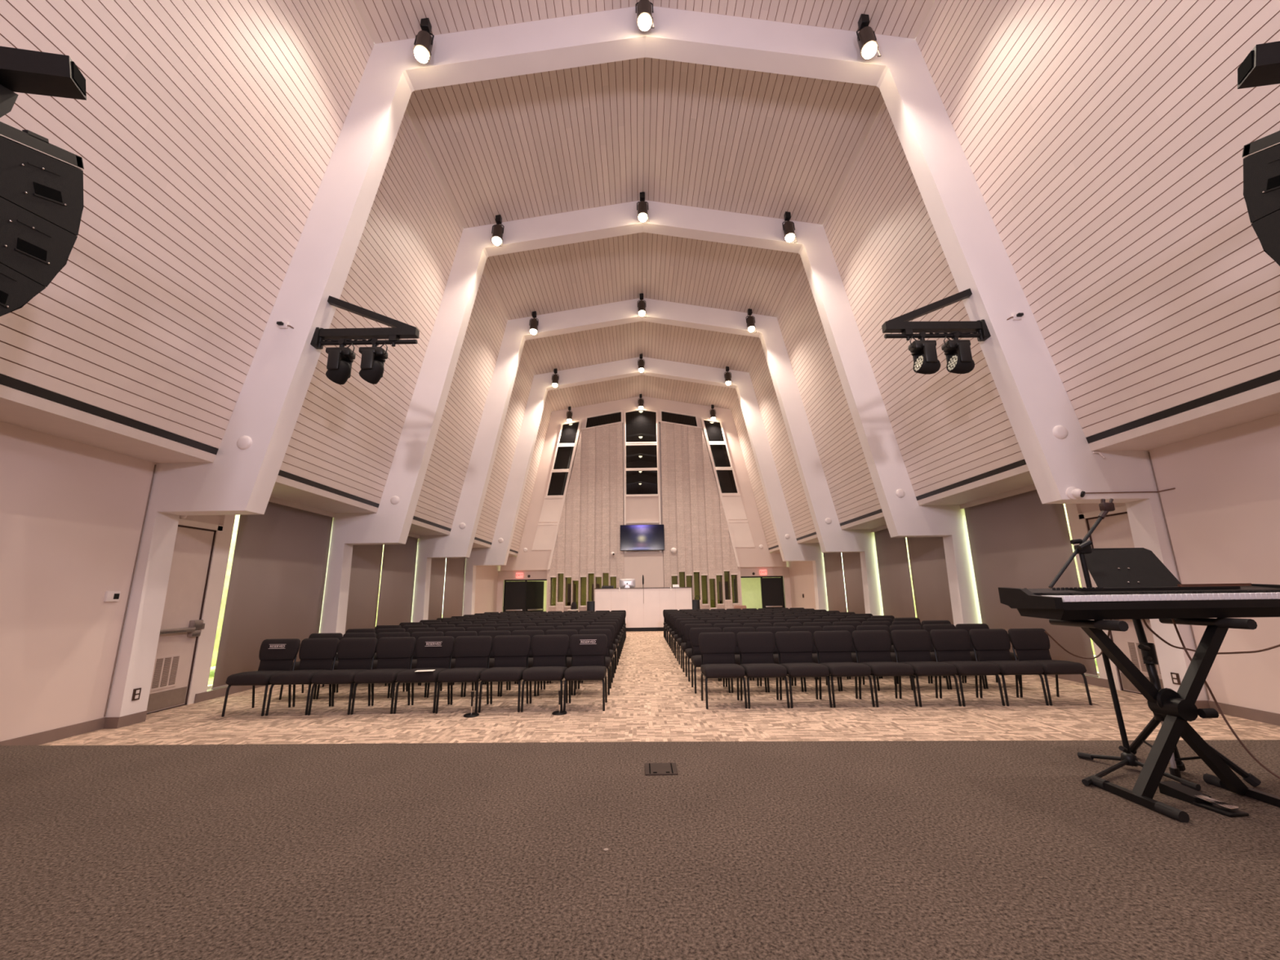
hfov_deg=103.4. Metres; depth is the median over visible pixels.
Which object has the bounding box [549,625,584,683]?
chair
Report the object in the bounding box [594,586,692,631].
desk
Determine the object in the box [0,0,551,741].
wall
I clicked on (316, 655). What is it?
chair
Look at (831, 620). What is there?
chair
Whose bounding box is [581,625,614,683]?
chair
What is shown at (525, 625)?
chair
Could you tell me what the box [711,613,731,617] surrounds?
chair
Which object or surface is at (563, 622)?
chair
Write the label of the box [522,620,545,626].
chair
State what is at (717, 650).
chair
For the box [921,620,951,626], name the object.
chair
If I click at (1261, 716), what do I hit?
baseboard
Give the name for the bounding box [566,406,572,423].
spotlight
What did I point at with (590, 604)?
case
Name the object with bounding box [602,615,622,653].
chair
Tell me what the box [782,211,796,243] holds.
spotlight
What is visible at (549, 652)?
chair
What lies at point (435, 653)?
chair
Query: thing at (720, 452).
window
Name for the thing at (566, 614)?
chair
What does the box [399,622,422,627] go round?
chair
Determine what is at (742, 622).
chair
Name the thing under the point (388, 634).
chair
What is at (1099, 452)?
stub
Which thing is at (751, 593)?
wall
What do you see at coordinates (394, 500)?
disc
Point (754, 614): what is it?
chair
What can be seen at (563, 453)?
window
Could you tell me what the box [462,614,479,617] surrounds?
chair
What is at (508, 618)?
chair
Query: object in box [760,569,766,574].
exit sign
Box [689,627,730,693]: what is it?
chair
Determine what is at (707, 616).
chair
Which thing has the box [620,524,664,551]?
television
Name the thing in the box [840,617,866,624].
chair
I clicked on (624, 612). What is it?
chair
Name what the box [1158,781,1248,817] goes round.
sustain pedal
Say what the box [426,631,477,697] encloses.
chair
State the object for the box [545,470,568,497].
window
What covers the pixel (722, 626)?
chair
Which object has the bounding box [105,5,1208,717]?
frame
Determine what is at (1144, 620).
cable
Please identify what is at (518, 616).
chair
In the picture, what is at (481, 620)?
chair
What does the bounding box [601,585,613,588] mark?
mixing console
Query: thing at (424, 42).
spotlight
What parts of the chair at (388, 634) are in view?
seat, leg, backrest, leg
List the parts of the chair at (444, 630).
backrest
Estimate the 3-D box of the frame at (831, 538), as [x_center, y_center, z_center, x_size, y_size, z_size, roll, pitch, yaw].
[0.127,-0.573,13.982,12.120,9.850,0.300,-1,-13,0]
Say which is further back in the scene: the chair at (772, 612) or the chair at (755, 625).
the chair at (772, 612)
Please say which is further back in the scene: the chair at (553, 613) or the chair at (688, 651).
the chair at (553, 613)
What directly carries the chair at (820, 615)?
on the floor at (651, 698)
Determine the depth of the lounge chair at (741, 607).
19.11 m
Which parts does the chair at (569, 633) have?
leg, backrest, seat, leg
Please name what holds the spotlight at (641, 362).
hanging from the ceiling
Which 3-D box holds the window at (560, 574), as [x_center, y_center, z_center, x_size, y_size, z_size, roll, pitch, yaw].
[-3.193,4.347,20.370,0.262,1.213,0.270,-1,-13,0]
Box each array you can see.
[0,45,86,316]
[1237,40,1279,266]
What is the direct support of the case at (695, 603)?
on the floor at (651, 698)
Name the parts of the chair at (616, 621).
backrest, leg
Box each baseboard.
[0,685,263,745]
[1041,674,1279,725]
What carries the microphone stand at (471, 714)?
on the floor at (651, 698)
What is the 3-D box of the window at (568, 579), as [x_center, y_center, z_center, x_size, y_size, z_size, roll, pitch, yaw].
[-2.882,4.494,20.338,0.262,1.210,0.270,-1,-13,0]
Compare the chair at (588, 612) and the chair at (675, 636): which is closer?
the chair at (675, 636)
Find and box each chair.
[221,638,300,716]
[265,637,339,715]
[279,632,342,699]
[307,637,377,715]
[315,632,376,699]
[322,628,375,687]
[350,636,415,715]
[354,631,409,697]
[371,627,405,686]
[374,625,401,631]
[387,627,435,685]
[390,631,444,697]
[393,635,454,714]
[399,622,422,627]
[402,624,428,631]
[419,619,441,624]
[419,626,465,685]
[423,622,447,627]
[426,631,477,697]
[429,624,455,629]
[435,635,492,713]
[436,617,456,621]
[441,619,463,624]
[448,621,471,627]
[450,616,469,619]
[453,626,495,684]
[456,623,482,631]
[457,617,477,621]
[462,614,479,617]
[463,630,511,697]
[464,618,486,623]
[470,615,488,618]
[472,621,496,626]
[474,613,490,615]
[477,617,497,620]
[478,635,530,712]
[483,623,509,629]
[484,626,524,684]
[486,618,508,623]
[489,615,507,618]
[497,620,520,626]
[498,617,518,621]
[499,613,516,617]
[499,630,544,696]
[508,615,526,618]
[509,618,530,622]
[510,622,536,630]
[515,611,530,613]
[516,626,555,684]
[517,613,533,616]
[519,616,538,620]
[520,634,568,711]
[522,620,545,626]
[524,612,541,614]
[528,614,546,617]
[531,617,553,622]
[537,622,563,630]
[537,629,577,696]
[540,616,559,620]
[541,612,557,614]
[546,614,565,617]
[546,620,569,626]
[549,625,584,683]
[553,613,570,616]
[554,617,575,622]
[560,616,580,619]
[563,610,578,613]
[563,634,607,711]
[564,622,589,629]
[566,614,584,617]
[570,619,594,625]
[571,613,588,615]
[573,629,611,695]
[575,611,591,613]
[576,617,597,622]
[581,615,600,619]
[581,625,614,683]
[586,613,603,617]
[591,622,617,673]
[592,611,608,613]
[595,619,618,665]
[599,617,621,658]
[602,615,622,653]
[604,613,623,648]
[607,612,624,643]
[609,611,625,641]
[611,610,626,639]
[662,609,678,638]
[664,610,679,641]
[666,611,683,644]
[667,613,686,648]
[670,614,689,653]
[672,616,693,657]
[675,617,699,664]
[679,608,693,611]
[679,620,705,671]
[684,611,701,614]
[684,623,719,681]
[687,612,705,616]
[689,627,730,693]
[690,613,710,617]
[695,615,716,620]
[697,609,714,612]
[698,631,747,709]
[700,617,724,623]
[706,612,724,615]
[706,620,732,627]
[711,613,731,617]
[713,622,751,680]
[717,615,738,620]
[720,610,737,613]
[722,626,767,693]
[724,617,748,623]
[725,612,743,615]
[732,613,751,617]
[733,605,746,609]
[733,619,759,626]
[737,610,755,613]
[737,631,790,708]
[739,615,761,619]
[742,608,756,610]
[742,622,784,680]
[744,611,762,615]
[748,608,764,611]
[748,617,772,622]
[752,613,772,617]
[755,610,772,613]
[755,626,804,692]
[760,619,786,626]
[762,614,783,619]
[764,608,780,611]
[764,611,782,614]
[773,609,790,613]
[773,613,793,617]
[773,617,796,621]
[773,622,815,679]
[774,631,832,708]
[782,611,801,614]
[784,614,805,619]
[786,618,812,626]
[790,626,840,692]
[791,609,808,613]
[794,612,813,616]
[797,616,821,622]
[802,610,820,614]
[803,622,848,679]
[806,613,828,618]
[808,609,826,612]
[813,618,839,626]
[813,631,875,707]
[814,612,834,616]
[821,610,839,613]
[822,616,845,622]
[822,625,873,691]
[829,613,851,618]
[832,621,880,679]
[835,612,855,615]
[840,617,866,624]
[846,615,870,621]
[851,613,872,617]
[852,630,918,706]
[856,625,913,690]
[862,621,894,678]
[866,617,893,644]
[870,615,894,621]
[889,624,949,689]
[890,629,961,706]
[892,620,945,678]
[893,617,920,622]
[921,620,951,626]
[922,623,986,689]
[929,629,1004,706]
[955,623,1019,688]
[968,628,1048,706]
[1008,628,1092,706]
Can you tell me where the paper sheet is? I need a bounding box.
[414,669,435,671]
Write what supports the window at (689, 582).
attached to the wall panel at (694, 520)
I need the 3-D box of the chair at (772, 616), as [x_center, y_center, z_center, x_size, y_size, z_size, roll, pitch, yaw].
[2.906,3.288,10.692,0.478,0.814,0.555,-1,-13,0]
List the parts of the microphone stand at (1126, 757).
leg, leg, leg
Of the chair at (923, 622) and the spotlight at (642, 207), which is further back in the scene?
the spotlight at (642, 207)
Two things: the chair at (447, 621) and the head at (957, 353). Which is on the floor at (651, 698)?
the chair at (447, 621)
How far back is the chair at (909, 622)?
8.26 m
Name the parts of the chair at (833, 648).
leg, backrest, leg, seat frame, seat, leg, leg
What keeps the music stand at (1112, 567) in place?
on the floor at (935, 850)
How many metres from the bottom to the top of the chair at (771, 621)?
0.814 m
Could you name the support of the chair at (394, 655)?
on the floor at (651, 698)
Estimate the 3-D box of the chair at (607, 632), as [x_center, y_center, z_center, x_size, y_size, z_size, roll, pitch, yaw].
[-0.647,2.517,7.026,0.478,0.814,0.555,-1,-13,0]
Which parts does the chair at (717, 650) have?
leg, leg, backrest, seat frame, seat, leg, leg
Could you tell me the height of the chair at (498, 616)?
0.814 m
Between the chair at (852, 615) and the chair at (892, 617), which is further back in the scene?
the chair at (852, 615)
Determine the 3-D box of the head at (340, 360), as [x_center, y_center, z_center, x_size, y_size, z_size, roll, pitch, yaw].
[-3.769,-1.500,6.395,0.361,0.602,0.294,-1,-13,0]
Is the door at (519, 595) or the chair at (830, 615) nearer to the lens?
the chair at (830, 615)
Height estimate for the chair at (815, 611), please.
0.814 m
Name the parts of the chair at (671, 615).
leg, backrest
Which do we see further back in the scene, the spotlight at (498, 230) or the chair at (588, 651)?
the spotlight at (498, 230)
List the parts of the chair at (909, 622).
backrest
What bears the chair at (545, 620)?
on the floor at (651, 698)
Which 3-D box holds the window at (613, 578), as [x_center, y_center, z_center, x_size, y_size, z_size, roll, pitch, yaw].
[-1.072,4.469,20.346,0.262,1.208,0.270,-1,-13,0]
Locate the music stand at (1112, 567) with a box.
[1084,547,1261,786]
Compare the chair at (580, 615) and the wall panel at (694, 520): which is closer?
the chair at (580, 615)
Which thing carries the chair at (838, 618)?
on the floor at (651, 698)
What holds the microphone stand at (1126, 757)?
on the floor at (935, 850)
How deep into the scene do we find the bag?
19.65 m
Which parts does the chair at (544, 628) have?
backrest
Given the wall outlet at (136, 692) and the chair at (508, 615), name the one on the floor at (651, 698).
the chair at (508, 615)
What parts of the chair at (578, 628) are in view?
backrest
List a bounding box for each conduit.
[103,464,155,716]
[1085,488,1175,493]
[1147,451,1209,699]
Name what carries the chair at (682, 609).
on the floor at (651, 698)
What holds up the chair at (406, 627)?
on the floor at (651, 698)
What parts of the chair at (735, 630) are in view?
leg, seat, backrest, leg, leg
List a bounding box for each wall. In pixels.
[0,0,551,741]
[496,395,791,613]
[502,555,786,611]
[730,0,1279,713]
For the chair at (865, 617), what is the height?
0.814 m
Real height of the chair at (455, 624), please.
0.814 m
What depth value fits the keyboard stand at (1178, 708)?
2.26 m
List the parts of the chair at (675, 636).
leg, seat, backrest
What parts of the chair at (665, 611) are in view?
backrest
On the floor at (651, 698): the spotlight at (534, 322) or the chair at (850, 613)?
the chair at (850, 613)
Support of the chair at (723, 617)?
on the floor at (651, 698)
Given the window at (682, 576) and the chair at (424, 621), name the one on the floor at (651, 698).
the chair at (424, 621)
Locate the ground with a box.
[208,608,1098,684]
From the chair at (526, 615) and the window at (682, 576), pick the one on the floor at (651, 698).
the chair at (526, 615)
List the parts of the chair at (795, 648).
leg, leg, backrest, seat frame, seat, leg, leg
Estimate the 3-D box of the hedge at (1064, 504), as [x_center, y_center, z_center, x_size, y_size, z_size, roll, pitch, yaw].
[9.307,2.100,11.741,1.478,3.400,19.800,-1,-13,0]
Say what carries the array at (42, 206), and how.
hanging from the roof
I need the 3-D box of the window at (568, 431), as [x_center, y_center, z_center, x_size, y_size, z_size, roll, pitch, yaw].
[-3.019,-2.068,21.921,1.113,1.129,0.090,-1,-13,0]
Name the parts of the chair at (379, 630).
backrest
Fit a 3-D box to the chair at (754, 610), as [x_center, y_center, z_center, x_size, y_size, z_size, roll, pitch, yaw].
[3.385,4.101,14.348,0.478,0.814,0.555,-1,-13,0]
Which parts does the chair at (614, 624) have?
backrest, seat, leg, leg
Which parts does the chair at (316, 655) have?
leg, leg, seat, seat frame, leg, backrest, leg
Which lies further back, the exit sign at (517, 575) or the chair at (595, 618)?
the exit sign at (517, 575)
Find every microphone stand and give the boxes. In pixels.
[463,691,479,717]
[551,690,567,715]
[1048,498,1200,791]
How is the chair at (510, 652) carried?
on the floor at (651, 698)
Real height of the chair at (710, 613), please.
0.814 m
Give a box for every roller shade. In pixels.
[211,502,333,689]
[345,544,383,632]
[376,536,417,626]
[427,558,445,619]
[442,557,466,617]
[822,552,847,612]
[841,552,865,613]
[874,528,915,617]
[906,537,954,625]
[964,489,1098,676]
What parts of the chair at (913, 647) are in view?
leg, backrest, leg, seat frame, seat, leg, leg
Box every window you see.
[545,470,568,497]
[549,576,556,607]
[551,444,573,471]
[556,572,564,603]
[557,419,583,444]
[564,576,571,607]
[573,580,578,610]
[579,576,586,607]
[584,410,622,427]
[587,572,594,600]
[595,575,601,588]
[603,573,608,586]
[609,575,616,587]
[624,408,657,444]
[625,443,657,469]
[626,468,657,494]
[660,409,698,426]
[671,574,677,586]
[679,571,684,586]
[685,574,692,595]
[693,570,701,601]
[699,417,726,443]
[701,573,708,604]
[709,443,733,468]
[709,578,716,608]
[715,468,739,494]
[715,573,724,604]
[723,569,731,600]
[730,573,739,604]
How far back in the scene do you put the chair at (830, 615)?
10.99 m
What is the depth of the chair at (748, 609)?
15.57 m
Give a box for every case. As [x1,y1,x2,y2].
[586,600,595,611]
[692,600,700,610]
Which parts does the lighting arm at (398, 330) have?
socket plate, plate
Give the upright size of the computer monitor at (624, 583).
0.323 m
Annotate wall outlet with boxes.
[131,688,141,701]
[1170,672,1181,684]
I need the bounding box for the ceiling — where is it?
[353,0,934,411]
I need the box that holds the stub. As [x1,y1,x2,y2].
[1093,451,1105,457]
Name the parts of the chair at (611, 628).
backrest, seat, leg, leg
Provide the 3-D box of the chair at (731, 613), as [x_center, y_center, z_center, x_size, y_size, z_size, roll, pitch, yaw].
[2.414,3.706,12.526,0.478,0.814,0.555,-1,-13,0]
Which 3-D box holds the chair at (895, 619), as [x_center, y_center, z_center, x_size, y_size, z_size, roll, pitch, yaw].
[4.857,2.853,8.876,0.478,0.814,0.555,-1,-13,0]
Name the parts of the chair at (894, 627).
backrest, seat, leg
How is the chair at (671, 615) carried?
on the floor at (651, 698)
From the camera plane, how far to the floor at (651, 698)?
5.57 m
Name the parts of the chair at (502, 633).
leg, seat, backrest, leg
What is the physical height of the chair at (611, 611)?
0.814 m
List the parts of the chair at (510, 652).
leg, leg, seat, seat frame, backrest, leg, leg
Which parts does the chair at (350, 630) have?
backrest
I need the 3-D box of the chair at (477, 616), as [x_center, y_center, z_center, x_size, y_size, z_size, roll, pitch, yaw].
[-4.068,3.790,12.489,0.478,0.814,0.555,-1,-13,0]
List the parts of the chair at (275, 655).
leg, leg, seat, seat frame, leg, backrest, leg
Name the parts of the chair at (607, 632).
leg, backrest, seat, leg, leg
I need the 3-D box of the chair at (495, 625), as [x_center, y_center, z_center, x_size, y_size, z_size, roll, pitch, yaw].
[-2.600,2.952,8.844,0.478,0.814,0.555,-1,-13,0]
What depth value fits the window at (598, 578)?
20.52 m
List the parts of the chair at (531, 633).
leg, leg, backrest, seat, leg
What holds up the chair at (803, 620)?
on the floor at (651, 698)
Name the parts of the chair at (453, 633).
leg, seat, backrest, leg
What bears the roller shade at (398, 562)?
attached to the wall at (206, 133)
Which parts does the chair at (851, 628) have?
backrest, leg, seat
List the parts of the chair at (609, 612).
backrest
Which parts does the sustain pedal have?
lever, plate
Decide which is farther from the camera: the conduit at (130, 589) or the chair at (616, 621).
the chair at (616, 621)
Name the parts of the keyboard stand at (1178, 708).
arm, leg, leg, arm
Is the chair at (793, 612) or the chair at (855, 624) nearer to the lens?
the chair at (855, 624)
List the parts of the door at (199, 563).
vent frame, kick plate, frame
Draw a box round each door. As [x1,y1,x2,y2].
[146,515,235,714]
[502,579,546,613]
[740,575,785,608]
[1065,503,1164,694]
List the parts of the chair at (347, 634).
leg, seat, backrest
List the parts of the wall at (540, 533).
wall trim, panel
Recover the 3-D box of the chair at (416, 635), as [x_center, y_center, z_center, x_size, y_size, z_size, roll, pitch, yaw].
[-3.084,2.552,7.027,0.478,0.814,0.555,-1,-13,0]
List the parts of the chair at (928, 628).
backrest, leg, seat, leg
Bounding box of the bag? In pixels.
[570,602,577,609]
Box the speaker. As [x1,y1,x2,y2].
[670,547,676,553]
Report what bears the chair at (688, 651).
on the floor at (651, 698)
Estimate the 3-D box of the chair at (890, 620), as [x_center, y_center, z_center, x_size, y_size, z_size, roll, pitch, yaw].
[4.369,2.859,8.872,0.478,0.814,0.555,-1,-13,0]
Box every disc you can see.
[236,435,252,449]
[390,495,399,504]
[459,522,466,528]
[785,533,790,538]
[825,517,831,524]
[895,488,905,497]
[1053,425,1067,439]
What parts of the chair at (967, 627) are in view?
backrest, leg, seat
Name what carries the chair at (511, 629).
on the floor at (651, 698)
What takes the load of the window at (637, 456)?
in the wall at (540, 533)
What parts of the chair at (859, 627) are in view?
backrest, leg, seat, leg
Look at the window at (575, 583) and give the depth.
20.45 m
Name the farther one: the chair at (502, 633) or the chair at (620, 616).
the chair at (620, 616)
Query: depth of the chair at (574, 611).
15.54 m
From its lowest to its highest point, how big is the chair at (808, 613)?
0.814 m
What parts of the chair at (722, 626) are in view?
backrest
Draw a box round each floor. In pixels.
[0,739,1279,959]
[39,631,1279,745]
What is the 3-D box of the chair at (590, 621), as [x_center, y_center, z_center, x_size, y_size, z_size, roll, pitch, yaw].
[-1.140,3.139,9.769,0.478,0.814,0.555,-1,-13,0]
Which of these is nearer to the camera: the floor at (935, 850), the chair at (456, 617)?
the floor at (935, 850)
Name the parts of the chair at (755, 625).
backrest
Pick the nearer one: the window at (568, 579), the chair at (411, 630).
the chair at (411, 630)
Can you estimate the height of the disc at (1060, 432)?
0.168 m
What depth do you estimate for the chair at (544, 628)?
8.23 m
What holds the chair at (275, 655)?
on the floor at (651, 698)
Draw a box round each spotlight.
[413,17,434,62]
[491,214,504,246]
[528,311,538,335]
[551,368,559,387]
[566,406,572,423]
[635,0,653,31]
[636,191,648,222]
[637,293,646,317]
[637,353,644,373]
[637,394,644,409]
[710,404,716,421]
[724,366,732,385]
[746,308,756,333]
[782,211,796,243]
[856,13,880,58]
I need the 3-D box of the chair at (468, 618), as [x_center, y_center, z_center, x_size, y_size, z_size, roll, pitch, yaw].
[-4.068,3.589,11.590,0.478,0.814,0.555,-1,-13,0]
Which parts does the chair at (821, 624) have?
backrest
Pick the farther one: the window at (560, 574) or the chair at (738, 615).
the window at (560, 574)
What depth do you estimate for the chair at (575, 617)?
11.88 m
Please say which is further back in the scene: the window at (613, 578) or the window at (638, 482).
the window at (638, 482)
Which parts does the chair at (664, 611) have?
backrest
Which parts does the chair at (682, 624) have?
leg, seat, leg, backrest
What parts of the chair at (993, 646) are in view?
leg, backrest, leg, seat frame, seat, leg, leg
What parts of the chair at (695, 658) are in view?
leg, leg, seat, backrest, leg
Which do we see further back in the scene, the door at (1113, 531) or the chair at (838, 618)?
the chair at (838, 618)
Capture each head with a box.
[325,338,355,384]
[358,337,387,384]
[907,331,940,374]
[941,332,974,373]
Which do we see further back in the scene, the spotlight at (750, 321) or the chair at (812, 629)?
the spotlight at (750, 321)
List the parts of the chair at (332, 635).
leg, seat, leg, backrest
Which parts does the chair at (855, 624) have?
backrest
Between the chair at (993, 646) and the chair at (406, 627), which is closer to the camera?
the chair at (993, 646)
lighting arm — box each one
[276,295,419,349]
[881,288,1023,341]
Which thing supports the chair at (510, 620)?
on the floor at (651, 698)
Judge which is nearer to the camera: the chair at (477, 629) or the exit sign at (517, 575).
the chair at (477, 629)
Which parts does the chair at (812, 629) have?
leg, backrest, seat, leg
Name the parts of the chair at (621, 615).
backrest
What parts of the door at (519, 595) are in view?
panel, panel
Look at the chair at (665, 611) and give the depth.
14.55 m
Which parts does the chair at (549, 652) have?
leg, leg, seat frame, seat, backrest, leg, leg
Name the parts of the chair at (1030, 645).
leg, backrest, seat frame, leg, seat, leg, leg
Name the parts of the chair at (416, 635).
leg, seat, leg, backrest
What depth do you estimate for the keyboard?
2.27 m
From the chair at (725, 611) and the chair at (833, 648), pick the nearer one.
the chair at (833, 648)
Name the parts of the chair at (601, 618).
backrest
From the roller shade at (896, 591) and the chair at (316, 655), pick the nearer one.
the chair at (316, 655)
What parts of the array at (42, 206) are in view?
hanger plate, fly frame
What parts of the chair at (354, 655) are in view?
leg, leg, seat, seat frame, leg, backrest, leg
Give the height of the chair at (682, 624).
0.814 m
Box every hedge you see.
[210,515,383,666]
[905,503,1095,654]
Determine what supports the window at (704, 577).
attached to the wall panel at (694, 520)
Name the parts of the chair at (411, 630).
backrest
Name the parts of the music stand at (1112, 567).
leg, post, rod, leg, leg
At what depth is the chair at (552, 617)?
11.89 m
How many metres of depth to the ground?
10.29 m
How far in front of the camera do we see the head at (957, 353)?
6.35 m
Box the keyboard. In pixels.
[998,582,1279,620]
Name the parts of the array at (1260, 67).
fly frame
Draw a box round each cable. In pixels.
[1044,619,1111,658]
[1142,618,1279,654]
[1171,618,1279,778]
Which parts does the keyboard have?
control panel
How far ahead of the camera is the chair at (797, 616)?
10.99 m
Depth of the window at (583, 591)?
20.43 m
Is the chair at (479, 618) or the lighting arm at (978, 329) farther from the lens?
the chair at (479, 618)
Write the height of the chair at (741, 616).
0.814 m
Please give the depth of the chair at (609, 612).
13.67 m
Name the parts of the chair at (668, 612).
backrest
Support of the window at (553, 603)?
attached to the wall panel at (592, 517)
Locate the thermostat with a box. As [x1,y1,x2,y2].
[103,591,120,601]
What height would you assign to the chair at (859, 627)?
0.814 m
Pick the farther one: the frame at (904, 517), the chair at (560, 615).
the chair at (560, 615)
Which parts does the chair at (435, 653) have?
leg, leg, seat, seat frame, leg, backrest, leg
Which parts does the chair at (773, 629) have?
leg, backrest, seat, leg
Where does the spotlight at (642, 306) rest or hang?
hanging from the ceiling
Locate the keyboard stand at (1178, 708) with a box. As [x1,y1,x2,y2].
[1048,617,1279,822]
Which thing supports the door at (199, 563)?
in the wall at (206, 133)
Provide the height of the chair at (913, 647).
0.814 m
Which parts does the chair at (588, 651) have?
leg, leg, seat, seat frame, backrest, leg, leg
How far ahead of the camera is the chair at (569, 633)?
7.29 m
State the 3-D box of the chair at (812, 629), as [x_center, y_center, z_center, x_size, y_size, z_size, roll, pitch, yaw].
[2.425,2.477,7.043,0.478,0.814,0.555,-1,-13,0]
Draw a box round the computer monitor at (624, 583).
[619,578,635,587]
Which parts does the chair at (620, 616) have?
backrest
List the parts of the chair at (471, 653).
leg, leg, seat, seat frame, backrest, leg, leg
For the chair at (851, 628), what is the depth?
7.34 m
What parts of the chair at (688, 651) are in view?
leg, seat, leg, backrest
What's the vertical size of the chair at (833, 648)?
0.814 m
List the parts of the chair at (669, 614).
backrest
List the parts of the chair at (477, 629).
backrest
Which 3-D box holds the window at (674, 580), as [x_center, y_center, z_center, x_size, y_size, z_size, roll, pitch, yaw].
[1.400,4.437,20.358,0.262,1.208,0.270,-1,-13,0]
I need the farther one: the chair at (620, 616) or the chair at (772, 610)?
the chair at (772, 610)
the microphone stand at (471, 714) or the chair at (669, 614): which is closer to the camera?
the microphone stand at (471, 714)
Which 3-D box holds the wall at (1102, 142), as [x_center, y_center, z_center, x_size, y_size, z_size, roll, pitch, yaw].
[5.253,-1.215,9.796,2.371,9.129,24.568,-1,-13,0]
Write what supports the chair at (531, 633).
on the floor at (651, 698)
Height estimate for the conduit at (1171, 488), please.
0.019 m
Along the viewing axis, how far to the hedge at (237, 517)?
10.36 m
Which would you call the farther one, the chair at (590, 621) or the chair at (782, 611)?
the chair at (782, 611)
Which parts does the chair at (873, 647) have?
leg, backrest, leg, seat frame, seat, leg, leg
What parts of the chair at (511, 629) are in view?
backrest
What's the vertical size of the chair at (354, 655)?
0.814 m
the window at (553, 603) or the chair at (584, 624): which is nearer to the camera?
the chair at (584, 624)
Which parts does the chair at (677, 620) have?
leg, seat, leg, backrest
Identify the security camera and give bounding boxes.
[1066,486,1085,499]
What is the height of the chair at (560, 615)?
0.814 m
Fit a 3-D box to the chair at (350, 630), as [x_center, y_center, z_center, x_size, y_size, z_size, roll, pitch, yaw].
[-4.551,2.774,7.927,0.478,0.814,0.555,-1,-13,0]
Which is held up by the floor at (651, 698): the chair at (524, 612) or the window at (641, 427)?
the chair at (524, 612)
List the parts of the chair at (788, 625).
backrest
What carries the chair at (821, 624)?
on the floor at (651, 698)
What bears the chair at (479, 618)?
on the floor at (651, 698)
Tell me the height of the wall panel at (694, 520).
8.530 m
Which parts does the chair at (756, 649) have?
leg, leg, backrest, seat frame, seat, leg, leg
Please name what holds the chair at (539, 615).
on the floor at (651, 698)
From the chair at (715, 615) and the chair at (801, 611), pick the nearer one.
the chair at (715, 615)
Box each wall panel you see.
[548,422,623,612]
[660,422,740,609]
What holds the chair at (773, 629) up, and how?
on the floor at (651, 698)
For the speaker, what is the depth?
20.54 m
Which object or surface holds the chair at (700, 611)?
on the floor at (651, 698)
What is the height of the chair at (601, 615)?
0.814 m
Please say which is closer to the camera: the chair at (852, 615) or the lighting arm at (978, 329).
the lighting arm at (978, 329)
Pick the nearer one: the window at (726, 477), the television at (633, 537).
the television at (633, 537)
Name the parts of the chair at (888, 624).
backrest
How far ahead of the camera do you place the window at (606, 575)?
20.56 m
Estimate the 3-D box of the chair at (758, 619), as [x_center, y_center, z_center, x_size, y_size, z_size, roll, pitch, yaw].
[2.418,3.094,9.796,0.478,0.814,0.555,-1,-13,-1]
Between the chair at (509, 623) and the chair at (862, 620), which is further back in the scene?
the chair at (509, 623)
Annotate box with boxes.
[644,762,678,775]
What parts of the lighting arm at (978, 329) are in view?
plate, socket plate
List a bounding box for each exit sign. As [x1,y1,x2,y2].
[515,573,523,577]
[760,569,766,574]
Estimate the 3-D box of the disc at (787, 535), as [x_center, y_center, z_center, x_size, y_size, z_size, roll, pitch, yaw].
[5.011,1.919,17.154,0.170,0.168,0.037,-1,-13,0]
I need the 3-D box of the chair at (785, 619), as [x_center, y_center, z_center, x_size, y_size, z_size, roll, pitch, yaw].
[2.906,3.084,9.781,0.478,0.814,0.555,-1,-13,-1]
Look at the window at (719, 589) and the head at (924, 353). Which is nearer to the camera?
the head at (924, 353)
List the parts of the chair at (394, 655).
leg, leg, seat, seat frame, leg, backrest, leg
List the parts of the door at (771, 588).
panel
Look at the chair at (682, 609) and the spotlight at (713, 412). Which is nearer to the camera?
the chair at (682, 609)
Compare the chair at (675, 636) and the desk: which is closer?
the chair at (675, 636)
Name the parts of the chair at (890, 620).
backrest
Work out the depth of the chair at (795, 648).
6.32 m
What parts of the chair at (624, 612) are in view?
backrest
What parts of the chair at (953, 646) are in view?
leg, backrest, leg, seat frame, seat, leg, leg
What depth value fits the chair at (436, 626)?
9.13 m
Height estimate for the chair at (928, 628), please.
0.814 m
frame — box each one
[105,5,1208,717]
[319,200,982,635]
[411,297,884,622]
[462,356,828,616]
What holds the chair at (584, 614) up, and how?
on the floor at (651, 698)
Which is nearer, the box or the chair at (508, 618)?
the box
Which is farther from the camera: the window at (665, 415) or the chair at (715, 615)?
the window at (665, 415)
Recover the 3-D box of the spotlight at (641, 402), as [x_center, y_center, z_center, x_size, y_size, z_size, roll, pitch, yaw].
[0.036,-3.378,22.055,0.245,0.792,0.258,7,-15,-33]
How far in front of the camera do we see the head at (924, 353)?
6.34 m
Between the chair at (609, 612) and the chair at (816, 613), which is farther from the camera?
the chair at (609, 612)
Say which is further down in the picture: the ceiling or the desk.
the desk
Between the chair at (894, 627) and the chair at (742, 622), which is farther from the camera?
the chair at (742, 622)
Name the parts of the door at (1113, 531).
frame, kick plate, vent frame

